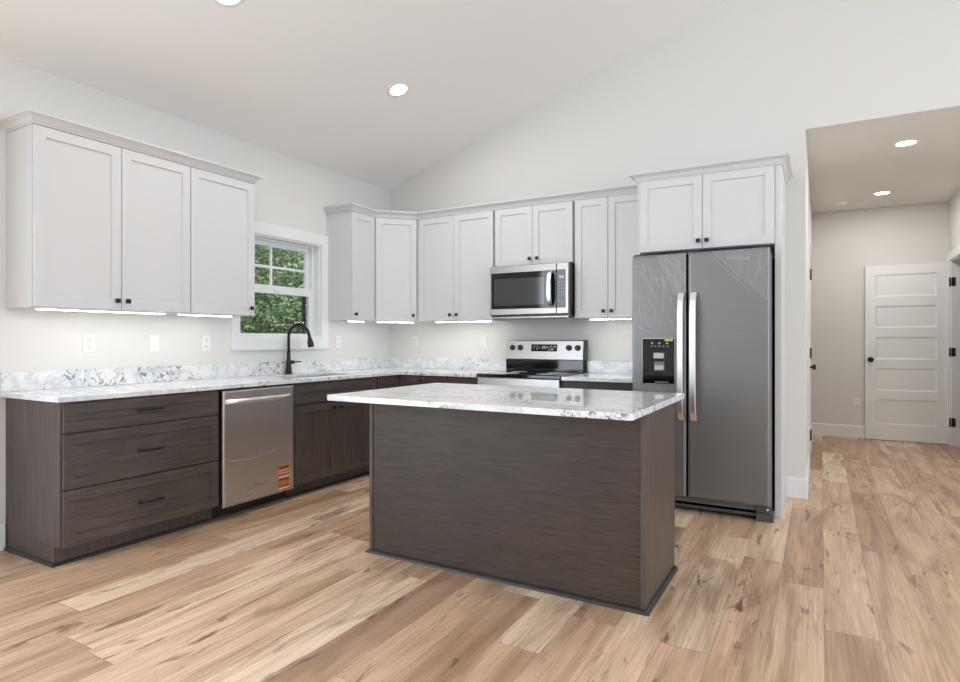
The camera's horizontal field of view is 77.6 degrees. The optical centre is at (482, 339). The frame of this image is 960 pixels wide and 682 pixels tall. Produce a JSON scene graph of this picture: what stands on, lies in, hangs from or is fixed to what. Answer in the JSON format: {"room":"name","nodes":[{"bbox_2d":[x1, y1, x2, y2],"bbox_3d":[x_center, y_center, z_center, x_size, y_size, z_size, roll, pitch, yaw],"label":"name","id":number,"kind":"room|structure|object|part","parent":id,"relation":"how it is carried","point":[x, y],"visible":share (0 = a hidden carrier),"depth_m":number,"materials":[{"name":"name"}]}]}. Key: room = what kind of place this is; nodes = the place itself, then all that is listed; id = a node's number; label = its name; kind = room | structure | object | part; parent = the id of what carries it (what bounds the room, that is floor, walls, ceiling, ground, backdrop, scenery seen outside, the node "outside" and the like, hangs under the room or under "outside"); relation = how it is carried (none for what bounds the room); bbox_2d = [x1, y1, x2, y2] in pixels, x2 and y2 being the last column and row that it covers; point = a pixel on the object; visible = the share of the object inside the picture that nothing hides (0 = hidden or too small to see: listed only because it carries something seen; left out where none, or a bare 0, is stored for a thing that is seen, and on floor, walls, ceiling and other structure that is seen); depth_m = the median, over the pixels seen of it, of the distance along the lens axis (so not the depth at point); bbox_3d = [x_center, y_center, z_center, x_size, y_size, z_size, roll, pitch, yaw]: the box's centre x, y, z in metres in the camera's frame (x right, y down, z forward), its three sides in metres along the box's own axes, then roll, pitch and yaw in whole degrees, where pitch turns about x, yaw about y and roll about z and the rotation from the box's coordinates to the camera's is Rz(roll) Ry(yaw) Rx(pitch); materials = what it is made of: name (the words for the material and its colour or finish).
{"room":"kitchen","nodes":[
{"label":"kitchen","id":0,"kind":"room"},
{"bbox_2d":[0,56,388,545],"bbox_3d":[-3.574,-0.272,2.222,0.160,2.976,10.290,0,0,30],"label":"wall","id":1,"kind":"structure","parent":0,"point":[293,193],"depth_m":4.24,"materials":[{"name":"white paint"}]},
{"bbox_2d":[0,524,4,550],"bbox_3d":[-4.361,1.141,0.654,0.016,0.150,6.445,0,0,30],"label":"baseboard","id":2,"kind":"structure","parent":1,"relation":"attached to","point":[2,526],"depth_m":3.44,"materials":[{"name":"white paint"}]},
{"bbox_2d":[83,334,94,351],"bbox_3d":[-2.549,0.023,3.860,0.008,0.116,0.072,0,0,30],"label":"wall outlet","id":3,"kind":"object","parent":1,"relation":"attached to","point":[88,339],"visible":1,"depth_m":3.86,"materials":[{"name":"white plastic"}]},
{"bbox_2d":[86,337,91,341],"bbox_3d":[-2.546,-0.001,3.859,0.002,0.032,0.034,0,0,30],"label":"receptacle","id":4,"kind":"object","parent":3,"relation":"attached to","point":[88,339],"depth_m":3.86,"materials":[{"name":"white plastic"}]},
{"bbox_2d":[6,124,189,313],"bbox_3d":[-2.387,-0.694,3.799,0.348,1.019,0.952,0,0,30],"label":"upper cabinet","id":5,"kind":"object","parent":1,"relation":"attached to","point":[91,224],"visible":1,"depth_m":3.60,"materials":[{"name":"white paint"}]},
{"bbox_3d":[-2.383,-0.694,3.527,0.019,1.013,0.476,0,0,30],"label":"door","id":6,"kind":"part","parent":5,"relation":"part of","materials":[{"name":"white paint"}]},
{"bbox_2d":[34,307,165,313],"bbox_3d":[-2.340,-0.178,3.704,0.035,0.012,0.765,0,0,30],"label":"light","id":7,"kind":"object","parent":5,"relation":"attached to","point":[36,308],"visible":1,"depth_m":3.64,"materials":[{"name":"white plastic"}]},
{"bbox_2d":[36,309,155,313],"bbox_3d":[-2.340,-0.173,3.704,0.029,0.003,0.749,0,0,30],"label":"diffuser","id":8,"kind":"object","parent":7,"relation":"attached to","point":[87,310],"depth_m":3.67,"materials":[{"name":"white plastic"}]},
{"bbox_3d":[-2.149,-0.694,3.940,0.019,1.013,0.466,0,0,30],"label":"door","id":9,"kind":"part","parent":5,"relation":"part of","materials":[{"name":"white paint"}]},
{"bbox_2d":[0,107,264,183],"bbox_3d":[-2.243,-1.234,4.027,0.372,0.060,1.595,0,0,30],"label":"crown molding","id":10,"kind":"structure","parent":1,"relation":"attached to","point":[26,116],"depth_m":3.67,"materials":[{"name":"white paint"}]},
{"bbox_2d":[149,336,158,351],"bbox_3d":[-2.333,0.028,4.238,0.012,0.116,0.072,0,0,30],"label":"light switch","id":11,"kind":"object","parent":1,"relation":"attached to","point":[153,340],"visible":1,"depth_m":4.23,"materials":[{"name":"white plastic"}]},
{"bbox_2d":[0,357,388,391],"bbox_3d":[-1.901,0.245,4.990,0.019,0.112,3.564,0,0,30],"label":"backsplash","id":12,"kind":"structure","parent":1,"relation":"attached to","point":[53,379],"depth_m":4.26,"materials":[{"name":"white stone"}]},
{"bbox_2d":[202,336,209,350],"bbox_3d":[-2.131,0.026,4.597,0.008,0.116,0.072,0,0,30],"label":"wall outlet","id":13,"kind":"object","parent":1,"relation":"attached to","point":[205,339],"visible":1,"depth_m":4.59,"materials":[{"name":"white plastic"}]},
{"bbox_2d":[170,167,254,316],"bbox_3d":[-2.020,-0.694,4.447,0.348,1.019,0.539,0,0,30],"label":"upper cabinet","id":14,"kind":"object","parent":1,"relation":"attached to","point":[222,208],"visible":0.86,"depth_m":4.36,"materials":[{"name":"white paint"}]},
{"bbox_2d":[177,313,232,316],"bbox_3d":[-1.998,-0.178,4.309,0.035,0.012,0.425,0,0,30],"label":"light","id":15,"kind":"object","parent":14,"relation":"attached to","point":[177,313],"visible":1,"depth_m":4.28,"materials":[{"name":"white plastic"}]},
{"bbox_2d":[190,315,231,316],"bbox_3d":[-1.998,-0.173,4.309,0.029,0.003,0.409,0,0,30],"label":"diffuser","id":16,"kind":"object","parent":15,"relation":"attached to","point":[190,315],"depth_m":4.38,"materials":[{"name":"white plastic"}]},
{"bbox_2d":[230,221,328,350],"bbox_3d":[-1.817,-0.453,5.292,0.169,1.078,1.085,0,0,30],"label":"window","id":17,"kind":"structure","parent":1,"relation":"in","point":[314,247],"depth_m":5.48,"materials":[{"name":"white paint"}]},
{"bbox_3d":[-1.845,-0.257,5.303,0.034,0.435,0.846,0,0,30],"label":"sash","id":18,"kind":"part","parent":17,"relation":"part of","materials":[{"name":"white plastic"}]},
{"bbox_3d":[-1.861,-0.456,5.311,0.075,0.873,0.906,0,0,30],"label":"frame","id":19,"kind":"part","parent":17,"relation":"part of","materials":[{"name":"white plastic"}]},
{"bbox_3d":[-1.876,-0.659,5.320,0.030,0.420,0.846,0,0,30],"label":"sash","id":20,"kind":"part","parent":17,"relation":"part of","materials":[{"name":"white plastic"}]},
{"bbox_2d":[335,336,339,347],"bbox_3d":[-1.421,0.020,5.851,0.008,0.116,0.072,0,0,30],"label":"wall outlet","id":21,"kind":"object","parent":1,"relation":"attached to","point":[337,338],"visible":1,"depth_m":5.84,"materials":[{"name":"white plastic"}]},
{"bbox_2d":[327,211,373,320],"bbox_3d":[-1.266,-0.694,5.777,0.348,1.019,0.320,0,0,30],"label":"upper cabinet","id":22,"kind":"object","parent":1,"relation":"attached to","point":[350,234],"visible":0.91,"depth_m":5.67,"materials":[{"name":"white paint"}]},
{"bbox_3d":[-1.147,-0.694,5.710,0.019,1.013,0.313,0,0,30],"label":"door","id":23,"kind":"part","parent":22,"relation":"part of","materials":[{"name":"white paint"}]},
{"bbox_2d":[323,184,636,218],"bbox_3d":[-0.030,-1.234,5.483,2.976,0.060,0.608,0,0,16],"label":"crown molding","id":24,"kind":"structure","parent":22,"relation":"on","point":[631,188],"depth_m":5.52,"materials":[{"name":"white paint"}]},
{"bbox_2d":[0,0,725,189],"bbox_3d":[0.506,-2.407,-0.072,9.800,1.728,10.400,0,0,30],"label":"ceiling","id":25,"kind":"structure","parent":0,"point":[309,81],"depth_m":4.39,"materials":[{"name":"white paint"}]},
{"bbox_2d":[213,0,243,6],"bbox_3d":[-1.479,-2.002,3.466,0.180,0.061,0.190,0,0,30],"label":"recessed light","id":26,"kind":"object","parent":25,"relation":"in","point":[225,3],"visible":1,"depth_m":3.52,"materials":[{"name":"white paint"}]},
{"bbox_2d":[387,82,409,96],"bbox_3d":[-0.678,-2.014,4.806,0.180,0.061,0.190,0,0,30],"label":"recessed light","id":27,"kind":"object","parent":25,"relation":"in","point":[399,89],"visible":1,"depth_m":4.80,"materials":[{"name":"white paint"}]},
{"bbox_2d":[0,435,959,681],"bbox_3d":[1.391,1.266,1.490,9.520,0.100,13.910,0,0,30],"label":"floor","id":28,"kind":"structure","parent":0,"point":[857,579],"depth_m":2.75,"materials":[{"name":"brown wood"}]},
{"bbox_2d":[3,390,217,567],"bbox_3d":[-2.255,0.774,3.710,0.666,0.884,0.966,0,0,30],"label":"base cabinet","id":29,"kind":"object","parent":28,"relation":"on","point":[85,479],"visible":0.97,"depth_m":3.41,"materials":[{"name":"brown wood"}]},
{"bbox_3d":[-2.301,1.207,3.729,0.566,0.018,0.954,0,0,30],"label":"shoe moulding","id":30,"kind":"part","parent":29,"relation":"part of","materials":[{"name":"grey"}]},
{"bbox_3d":[-2.000,0.420,3.575,0.019,0.155,0.936,0,0,30],"label":"drawer","id":31,"kind":"part","parent":29,"relation":"part of","materials":[{"name":"brown wood"}]},
{"bbox_3d":[-2.000,0.654,3.575,0.019,0.292,0.936,0,0,30],"label":"drawer","id":32,"kind":"part","parent":29,"relation":"part of","materials":[{"name":"brown wood"}]},
{"bbox_3d":[-2.000,0.959,3.575,0.019,0.299,0.936,0,0,30],"label":"drawer","id":33,"kind":"part","parent":29,"relation":"part of","materials":[{"name":"brown wood"}]},
{"bbox_3d":[-1.978,0.412,3.560,0.036,0.014,0.155,0,0,30],"label":"handle","id":34,"kind":"part","parent":29,"relation":"part of","materials":[{"name":"black metal"}]},
{"bbox_3d":[-1.978,0.652,3.560,0.036,0.014,0.155,0,0,30],"label":"handle","id":35,"kind":"part","parent":29,"relation":"part of","materials":[{"name":"black metal"}]},
{"bbox_3d":[-1.978,0.957,3.560,0.036,0.014,0.155,0,0,30],"label":"handle","id":36,"kind":"part","parent":29,"relation":"part of","materials":[{"name":"black metal"}]},
{"bbox_2d":[212,384,293,518],"bbox_3d":[-1.831,0.778,4.397,0.668,0.876,0.617,0,0,30],"label":"dishwasher","id":37,"kind":"object","parent":28,"relation":"on","point":[255,460],"visible":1,"depth_m":4.21,"materials":[{"name":"silver metal"}]},
{"bbox_3d":[-1.570,0.419,4.238,0.058,0.035,0.570,0,0,30],"label":"handle","id":38,"kind":"part","parent":37,"relation":"part of","materials":[{"name":"silver metal"}]},
{"bbox_2d":[283,377,376,497],"bbox_3d":[-1.460,0.774,5.122,0.658,0.884,0.987,0,0,30],"label":"base cabinet","id":39,"kind":"object","parent":28,"relation":"on","point":[331,438],"visible":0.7,"depth_m":4.89,"materials":[{"name":"brown wood"}]},
{"bbox_3d":[-1.334,0.814,4.750,0.019,0.604,0.445,0,0,30],"label":"door","id":40,"kind":"part","parent":39,"relation":"part of","materials":[{"name":"brown wood"}]},
{"bbox_3d":[-1.262,1.207,5.008,0.017,0.018,0.984,0,0,30],"label":"shoe moulding","id":41,"kind":"part","parent":39,"relation":"part of","materials":[{"name":"grey"}]},
{"bbox_3d":[-1.204,0.423,4.979,0.019,0.150,0.970,0,0,30],"label":"false drawer","id":42,"kind":"part","parent":39,"relation":"part of","materials":[{"name":"brown wood"}]},
{"bbox_3d":[-1.094,0.814,5.174,0.019,0.604,0.521,0,0,30],"label":"door","id":43,"kind":"part","parent":39,"relation":"part of","materials":[{"name":"brown wood"}]},
{"bbox_2d":[376,375,426,388],"bbox_3d":[-0.864,0.774,5.903,0.925,0.884,0.952,0,0,30],"label":"base cabinet","id":44,"kind":"object","parent":28,"relation":"on","point":[390,381],"visible":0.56,"depth_m":5.60,"materials":[{"name":"brown wood"}]},
{"bbox_2d":[0,367,497,402],"bbox_3d":[-1.262,0.317,4.628,1.489,0.030,3.564,0,0,30],"label":"countertop","id":45,"kind":"structure","parent":44,"relation":"on","point":[60,395],"depth_m":4.12,"materials":[{"name":"white stone"}]},
{"bbox_2d":[285,323,313,373],"bbox_3d":[-1.589,0.079,5.227,0.288,0.446,0.125,0,0,16],"label":"kitchen faucet","id":46,"kind":"object","parent":45,"relation":"on","point":[310,343],"visible":1,"depth_m":5.21,"materials":[{"name":"black metal"}]},
{"bbox_3d":[-1.601,-0.016,5.199,0.236,0.256,0.026,0,0,18],"label":"spout","id":47,"kind":"part","parent":46,"relation":"part of","materials":[{"name":"black metal"}]},
{"bbox_3d":[-0.880,0.727,5.551,0.019,0.763,0.310,0,0,30],"label":"door","id":48,"kind":"part","parent":44,"relation":"part of","materials":[{"name":"brown wood"}]},
{"bbox_3d":[-0.662,0.727,5.621,0.284,0.763,0.019,0,0,30],"label":"door","id":49,"kind":"part","parent":44,"relation":"part of","materials":[{"name":"brown wood"}]},
{"bbox_2d":[426,376,476,383],"bbox_3d":[-0.144,0.774,5.660,0.558,0.884,0.666,0,0,30],"label":"base cabinet","id":50,"kind":"object","parent":28,"relation":"on","point":[429,379],"visible":0.04,"depth_m":5.40,"materials":[{"name":"brown wood"}]},
{"bbox_2d":[365,403,677,616],"bbox_3d":[0.195,0.774,3.312,1.612,0.884,0.682,0,0,30],"label":"kitchen island","id":51,"kind":"object","parent":28,"relation":"on","point":[575,508],"visible":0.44,"depth_m":2.95,"materials":[{"name":"brown wood"}]},
{"bbox_3d":[-0.638,0.774,3.417,0.022,0.883,0.005,0,0,30],"label":"corner trim","id":52,"kind":"part","parent":51,"relation":"part of","materials":[{"name":"brown wood"}]},
{"bbox_2d":[327,383,683,420],"bbox_3d":[0.142,0.317,3.317,1.690,0.030,1.082,0,0,30],"label":"island countertop","id":53,"kind":"structure","parent":51,"relation":"on","point":[567,402],"depth_m":3.03,"materials":[{"name":"white stone"}]},
{"bbox_3d":[0.181,1.207,3.287,1.612,0.018,0.625,0,0,30],"label":"shoe moulding","id":54,"kind":"part","parent":51,"relation":"part of","materials":[{"name":"grey"}]},
{"bbox_3d":[0.713,0.774,2.651,0.021,0.883,0.005,0,0,30],"label":"corner trim","id":55,"kind":"part","parent":51,"relation":"part of","materials":[{"name":"brown wood"}]},
{"bbox_3d":[0.863,0.774,2.914,0.018,0.884,0.603,0,0,30],"label":"panel","id":56,"kind":"part","parent":51,"relation":"part of","materials":[{"name":"brown wood"}]},
{"bbox_3d":[0.799,0.808,3.311,0.516,0.596,0.019,0,0,30],"label":"door","id":57,"kind":"part","parent":51,"relation":"part of","materials":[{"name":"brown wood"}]},
{"bbox_2d":[477,340,587,387],"bbox_3d":[0.434,0.609,5.295,0.794,1.214,0.693,0,0,30],"label":"range","id":58,"kind":"object","parent":28,"relation":"on","point":[525,359],"visible":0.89,"depth_m":5.42,"materials":[{"name":"grey metal"}]},
{"bbox_3d":[0.298,0.647,5.063,0.772,0.638,0.040,0,0,30],"label":"oven door","id":59,"kind":"part","parent":58,"relation":"part of","materials":[{"name":"silver metal"}]},
{"bbox_2d":[477,371,583,378],"bbox_3d":[0.427,0.307,5.292,0.786,0.026,0.565,0,0,30],"label":"cooktop","id":60,"kind":"object","parent":58,"relation":"in","point":[498,374],"depth_m":5.17,"materials":[{"name":"grey glass"}]},
{"bbox_3d":[0.579,0.095,5.562,0.774,0.182,0.085,0,0,30],"label":"control panel","id":61,"kind":"part","parent":58,"relation":"part of","materials":[{"name":"silver metal"}]},
{"bbox_2d":[563,381,632,390],"bbox_3d":[1.058,0.774,4.979,0.610,0.884,0.666,0,0,30],"label":"base cabinet","id":62,"kind":"object","parent":28,"relation":"on","point":[566,384],"visible":0.04,"depth_m":4.72,"materials":[{"name":"brown wood"}]},
{"bbox_2d":[561,373,632,382],"bbox_3d":[1.063,0.317,4.988,0.614,0.030,0.644,0,0,30],"label":"countertop","id":63,"kind":"structure","parent":62,"relation":"on","point":[592,377],"depth_m":4.78,"materials":[{"name":"white stone"}]},
{"bbox_2d":[633,246,774,522],"bbox_3d":[1.681,0.297,4.460,0.927,1.838,0.895,0,0,30],"label":"refrigerator","id":64,"kind":"object","parent":28,"relation":"on","point":[704,322],"visible":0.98,"depth_m":4.09,"materials":[{"name":"grey metal"}]},
{"bbox_3d":[1.254,0.043,4.259,0.218,0.095,0.002,0,0,30],"label":"touch panel","id":65,"kind":"part","parent":64,"relation":"part of","materials":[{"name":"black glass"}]},
{"bbox_3d":[1.273,0.245,4.294,0.381,1.711,0.071,0,0,30],"label":"door","id":66,"kind":"part","parent":64,"relation":"part of","materials":[{"name":"silver metal"}]},
{"bbox_3d":[1.377,0.116,4.155,0.043,0.892,0.064,0,0,30],"label":"handle","id":67,"kind":"part","parent":64,"relation":"part of","materials":[{"name":"silver metal"}]},
{"bbox_3d":[1.450,0.116,4.114,0.046,0.892,0.064,0,0,30],"label":"handle","id":68,"kind":"part","parent":64,"relation":"part of","materials":[{"name":"silver metal"}]},
{"bbox_3d":[1.673,0.245,4.067,0.517,1.711,0.071,0,0,30],"label":"door","id":69,"kind":"part","parent":64,"relation":"part of","materials":[{"name":"silver metal"}]},
{"bbox_2d":[637,165,785,516],"bbox_3d":[1.758,0.006,4.583,0.990,2.419,0.663,0,0,30],"label":"tall cabinet","id":70,"kind":"object","parent":28,"relation":"on","point":[742,208],"visible":0.84,"depth_m":4.29,"materials":[{"name":"white paint"}]},
{"bbox_3d":[1.348,0.006,4.843,0.020,2.419,0.616,0,0,30],"label":"panel","id":71,"kind":"part","parent":70,"relation":"part of","materials":[{"name":"white paint"}]},
{"bbox_3d":[1.399,-0.933,4.448,0.450,0.535,0.019,0,0,30],"label":"door","id":72,"kind":"part","parent":70,"relation":"part of","materials":[{"name":"white paint"}]},
{"bbox_2d":[629,152,792,182],"bbox_3d":[1.755,-1.234,4.577,1.094,0.060,0.675,0,0,30],"label":"crown molding","id":73,"kind":"structure","parent":70,"relation":"on","point":[783,159],"depth_m":4.29,"materials":[{"name":"white paint"}]},
{"bbox_3d":[1.803,-0.933,4.219,0.470,0.535,0.019,0,0,30],"label":"door","id":74,"kind":"part","parent":70,"relation":"part of","materials":[{"name":"white paint"}]},
{"bbox_3d":[2.183,0.006,4.370,0.040,2.419,0.616,0,0,30],"label":"panel","id":75,"kind":"part","parent":70,"relation":"part of","materials":[{"name":"white paint"}]},
{"bbox_2d":[389,0,959,478],"bbox_3d":[3.003,-0.953,4.335,9.200,4.337,0.130,0,0,30],"label":"wall","id":76,"kind":"structure","parent":0,"point":[740,79],"depth_m":4.87,"materials":[{"name":"white paint"}]},
{"bbox_2d":[365,218,420,322],"bbox_3d":[-0.915,-0.694,6.128,0.613,1.019,0.610,0,0,30],"label":"upper cabinet","id":77,"kind":"object","parent":76,"relation":"attached to","point":[395,240],"visible":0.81,"depth_m":5.91,"materials":[{"name":"white paint"}]},
{"bbox_2d":[376,321,413,322],"bbox_3d":[-0.871,-0.178,5.966,0.380,0.012,0.035,0,0,-15],"label":"light","id":78,"kind":"object","parent":77,"relation":"attached to","point":[376,321],"visible":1,"depth_m":5.95,"materials":[{"name":"white plastic"}]},
{"bbox_2d":[377,322,413,322],"bbox_3d":[-0.871,-0.173,5.966,0.364,0.003,0.029,0,0,-15],"label":"diffuser","id":79,"kind":"object","parent":78,"relation":"attached to","point":[377,322],"depth_m":5.95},
{"bbox_2d":[412,337,417,346],"bbox_3d":[-0.723,0.024,6.367,0.072,0.116,0.008,0,0,30],"label":"wall outlet","id":80,"kind":"object","parent":76,"relation":"attached to","point":[414,339],"visible":1,"depth_m":6.36,"materials":[{"name":"white plastic"}]},
{"bbox_2d":[389,357,506,370],"bbox_3d":[-0.380,0.245,6.165,1.469,0.112,0.019,0,0,30],"label":"backsplash","id":81,"kind":"structure","parent":76,"relation":"attached to","point":[396,362],"depth_m":6.13,"materials":[{"name":"white stone"}]},
{"bbox_2d":[418,211,508,321],"bbox_3d":[-0.201,-0.694,5.875,0.857,1.019,0.348,0,0,30],"label":"upper cabinet","id":82,"kind":"object","parent":76,"relation":"attached to","point":[456,253],"visible":0.92,"depth_m":5.74,"materials":[{"name":"white paint"}]},
{"bbox_3d":[-0.458,-0.694,5.862,0.418,1.013,0.019,0,0,30],"label":"door","id":83,"kind":"part","parent":82,"relation":"part of","materials":[{"name":"white paint"}]},
{"bbox_2d":[435,320,491,322],"bbox_3d":[-0.193,-0.178,5.769,0.625,0.012,0.035,0,0,30],"label":"light","id":84,"kind":"object","parent":82,"relation":"attached to","point":[475,320],"visible":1,"depth_m":5.71,"materials":[{"name":"white plastic"}]},
{"bbox_3d":[-0.087,-0.694,5.652,0.426,1.013,0.019,0,0,30],"label":"door","id":85,"kind":"part","parent":82,"relation":"part of","materials":[{"name":"white paint"}]},
{"bbox_2d":[480,336,486,347],"bbox_3d":[0.008,0.022,5.952,0.072,0.116,0.008,0,0,30],"label":"wall outlet","id":86,"kind":"object","parent":76,"relation":"attached to","point":[483,339],"visible":1,"depth_m":5.95,"materials":[{"name":"white plastic"}]},
{"bbox_2d":[495,201,574,266],"bbox_3d":[0.516,-0.936,5.468,0.769,0.534,0.348,0,0,30],"label":"upper cabinet","id":87,"kind":"object","parent":76,"relation":"attached to","point":[545,233],"visible":0.83,"depth_m":5.33,"materials":[{"name":"white paint"}]},
{"bbox_3d":[0.282,-0.936,5.443,0.376,0.528,0.019,0,0,30],"label":"door","id":88,"kind":"part","parent":87,"relation":"part of","materials":[{"name":"white paint"}]},
{"bbox_2d":[490,262,574,318],"bbox_3d":[0.486,-0.431,5.409,0.772,0.470,0.479,0,0,30],"label":"microwave oven","id":89,"kind":"object","parent":87,"relation":"attached to","point":[546,290],"visible":1,"depth_m":5.23,"materials":[{"name":"silver metal"}]},
{"bbox_3d":[0.354,-0.439,5.279,0.633,0.325,0.006,0,0,30],"label":"door glass","id":90,"kind":"part","parent":89,"relation":"part of","materials":[{"name":"black glass"}]},
{"bbox_3d":[0.574,-0.439,5.116,0.038,0.296,0.057,0,0,30],"label":"handle","id":91,"kind":"part","parent":89,"relation":"part of","materials":[{"name":"silver metal"}]},
{"bbox_3d":[0.689,-0.444,5.107,0.111,0.439,0.032,0,0,30],"label":"control panel","id":92,"kind":"part","parent":89,"relation":"part of","materials":[{"name":"silver metal"}]},
{"bbox_3d":[0.614,-0.936,5.255,0.378,0.528,0.019,0,0,30],"label":"door","id":93,"kind":"part","parent":87,"relation":"part of","materials":[{"name":"white paint"}]},
{"bbox_2d":[575,193,636,319],"bbox_3d":[1.129,-0.694,5.121,0.616,1.019,0.348,0,0,30],"label":"upper cabinet","id":94,"kind":"object","parent":76,"relation":"attached to","point":[605,227],"visible":0.83,"depth_m":5.01,"materials":[{"name":"white paint"}]},
{"bbox_3d":[0.925,-0.694,5.079,0.292,1.013,0.019,0,0,30],"label":"door","id":95,"kind":"part","parent":94,"relation":"part of","materials":[{"name":"white paint"}]},
{"bbox_2d":[589,318,632,319],"bbox_3d":[1.081,-0.178,5.047,0.365,0.012,0.035,0,0,30],"label":"light","id":96,"kind":"object","parent":94,"relation":"attached to","point":[589,318],"visible":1,"depth_m":5.05,"materials":[{"name":"white plastic"}]},
{"bbox_3d":[1.188,-0.694,4.929,0.306,1.013,0.019,0,0,30],"label":"door","id":97,"kind":"part","parent":94,"relation":"part of","materials":[{"name":"white paint"}]},
{"bbox_2d":[588,361,632,373],"bbox_3d":[1.220,0.245,5.258,0.608,0.112,0.019,0,0,30],"label":"backsplash","id":98,"kind":"structure","parent":76,"relation":"attached to","point":[604,367],"depth_m":5.29,"materials":[{"name":"white stone"}]},
{"bbox_2d":[806,142,811,469],"bbox_3d":[3.321,-0.198,6.186,0.120,2.827,3.404,0,0,30],"label":"wall","id":99,"kind":"structure","parent":0,"point":[808,198],"depth_m":5.22,"materials":[{"name":"white paint"}]},
{"bbox_2d":[786,454,809,498],"bbox_3d":[2.689,1.139,5.067,0.148,0.154,1.126,0,0,30],"label":"baseboard","id":100,"kind":"structure","parent":99,"relation":"attached to","point":[795,487],"depth_m":4.59,"materials":[{"name":"white paint"}]},
{"bbox_2d":[808,238,810,454],"bbox_3d":[3.219,0.136,5.994,0.133,2.160,1.030,0,0,30],"label":"trim","id":101,"kind":"structure","parent":99,"relation":"attached to","point":[809,244],"depth_m":5.53,"materials":[{"name":"white paint"}]},
{"bbox_2d":[810,269,815,440],"bbox_3d":[3.268,0.182,5.958,0.103,2.052,0.809,0,0,30],"label":"door","id":102,"kind":"structure","parent":99,"relation":"in","point":[813,367],"depth_m":5.60,"materials":[{"name":"white paint"}]},
{"bbox_2d":[812,201,949,425],"bbox_3d":[5.484,-0.198,6.986,3.096,2.827,0.120,0,0,30],"label":"wall","id":103,"kind":"structure","parent":0,"point":[844,243],"depth_m":7.44,"materials":[{"name":"white paint"}]},
{"bbox_2d":[854,398,860,407],"bbox_3d":[4.641,0.784,7.389,0.072,0.116,0.008,0,0,30],"label":"wall outlet","id":104,"kind":"object","parent":103,"relation":"attached to","point":[857,401],"visible":1,"depth_m":7.39,"materials":[{"name":"white plastic"}]},
{"bbox_2d":[811,423,937,452],"bbox_3d":[4.475,1.139,6.676,1.406,0.154,1.414,0,0,30],"label":"baseboard","id":105,"kind":"structure","parent":103,"relation":"attached to","point":[822,429],"depth_m":7.47,"materials":[{"name":"white paint"}]},
{"bbox_2d":[865,262,955,443],"bbox_3d":[5.049,0.153,7.070,0.871,2.109,0.103,0,0,30],"label":"door","id":106,"kind":"structure","parent":103,"relation":"in","point":[906,305],"depth_m":7.09,"materials":[{"name":"white paint"}]},
{"bbox_2d":[806,111,959,213],"bbox_3d":[4.645,-1.661,5.505,3.096,0.100,3.524,0,0,30],"label":"ceiling","id":107,"kind":"structure","parent":0,"point":[852,164],"depth_m":5.51,"materials":[{"name":"white paint"}]},
{"bbox_2d":[834,201,847,205],"bbox_3d":[4.189,-1.589,6.974,0.140,0.043,0.140,0,0,30],"label":"smoke detector","id":108,"kind":"object","parent":107,"relation":"attached to","point":[838,203],"visible":1,"depth_m":6.93,"materials":[{"name":"white plastic"}]},
{"bbox_2d":[872,191,891,194],"bbox_3d":[4.382,-1.610,6.546,0.189,0.010,0.189,0,0,30],"label":"recessed light","id":109,"kind":"object","parent":107,"relation":"in","point":[880,192],"visible":1,"depth_m":6.55,"materials":[{"name":"white paint"}]},
{"bbox_2d":[892,139,919,146],"bbox_3d":[3.465,-1.610,4.883,0.189,0.010,0.189,0,0,30],"label":"recessed light","id":110,"kind":"object","parent":107,"relation":"in","point":[904,143],"visible":1,"depth_m":4.88,"materials":[{"name":"white paint"}]},
{"bbox_2d":[950,191,959,250],"bbox_3d":[4.648,-0.198,5.434,0.120,2.827,3.404,0,0,30],"label":"wall","id":111,"kind":"structure","parent":0,"point":[955,201],"depth_m":6.64,"materials":[{"name":"white paint"}]},
{"bbox_2d":[947,245,959,445],"bbox_3d":[5.227,0.103,6.477,0.140,2.225,1.010,0,0,30],"label":"trim","id":112,"kind":"structure","parent":111,"relation":"attached to","point":[953,257],"depth_m":6.83,"materials":[{"name":"white paint"}]},
{"label":"outside","id":113,"kind":"structure","parent":0,"visible":0},
{"bbox_3d":[-13.097,-1.244,26.025,39.800,5.920,46.000,0,0,30],"label":"ground","id":114,"kind":"structure","parent":113,"visible":0},
{"bbox_2d":[240,256,305,332],"bbox_3d":[-4.201,0.094,10.251,2.445,3.136,2.478,0,0,30],"label":"leafy tree","id":115,"kind":"object","parent":114,"relation":"on","point":[269,306],"visible":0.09,"depth_m":10.28,"materials":[{"name":"green plant"}]},
{"bbox_2d":[240,246,305,333],"bbox_3d":[-4.291,-0.477,13.672,2.929,3.733,2.782,0,0,-25],"label":"leafy tree","id":116,"kind":"object","parent":114,"relation":"on","point":[298,284],"visible":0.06,"depth_m":13.50,"materials":[{"name":"green plant"}]},
{"bbox_2d":[240,248,305,333],"bbox_3d":[-5.560,-1.052,14.764,3.810,4.275,3.532,0,0,30],"label":"leafy tree","id":117,"kind":"object","parent":114,"relation":"on","point":[255,248],"visible":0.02,"depth_m":14.84,"materials":[{"name":"green plant"}]},
{"bbox_2d":[241,245,305,333],"bbox_3d":[-4.246,-0.345,11.812,3.076,3.758,2.504,0,0,12],"label":"leafy tree","id":118,"kind":"object","parent":114,"relation":"on","point":[275,258],"visible":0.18,"depth_m":11.57,"materials":[{"name":"green plant"}]},
{"bbox_2d":[255,251,305,331],"bbox_3d":[-5.058,-1.027,17.174,3.444,4.034,4.094,0,0,10],"label":"leafy tree","id":119,"kind":"object","parent":114,"relation":"on","point":[293,251],"visible":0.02,"depth_m":16.50,"materials":[{"name":"green plant"}]},
{"bbox_2d":[280,316,305,333],"bbox_3d":[-3.194,0.607,11.558,2.336,2.174,2.240,0,0,30],"label":"leafy tree","id":120,"kind":"object","parent":114,"relation":"on","point":[293,322],"visible":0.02,"depth_m":11.08,"materials":[{"name":"green plant"}]}
]}

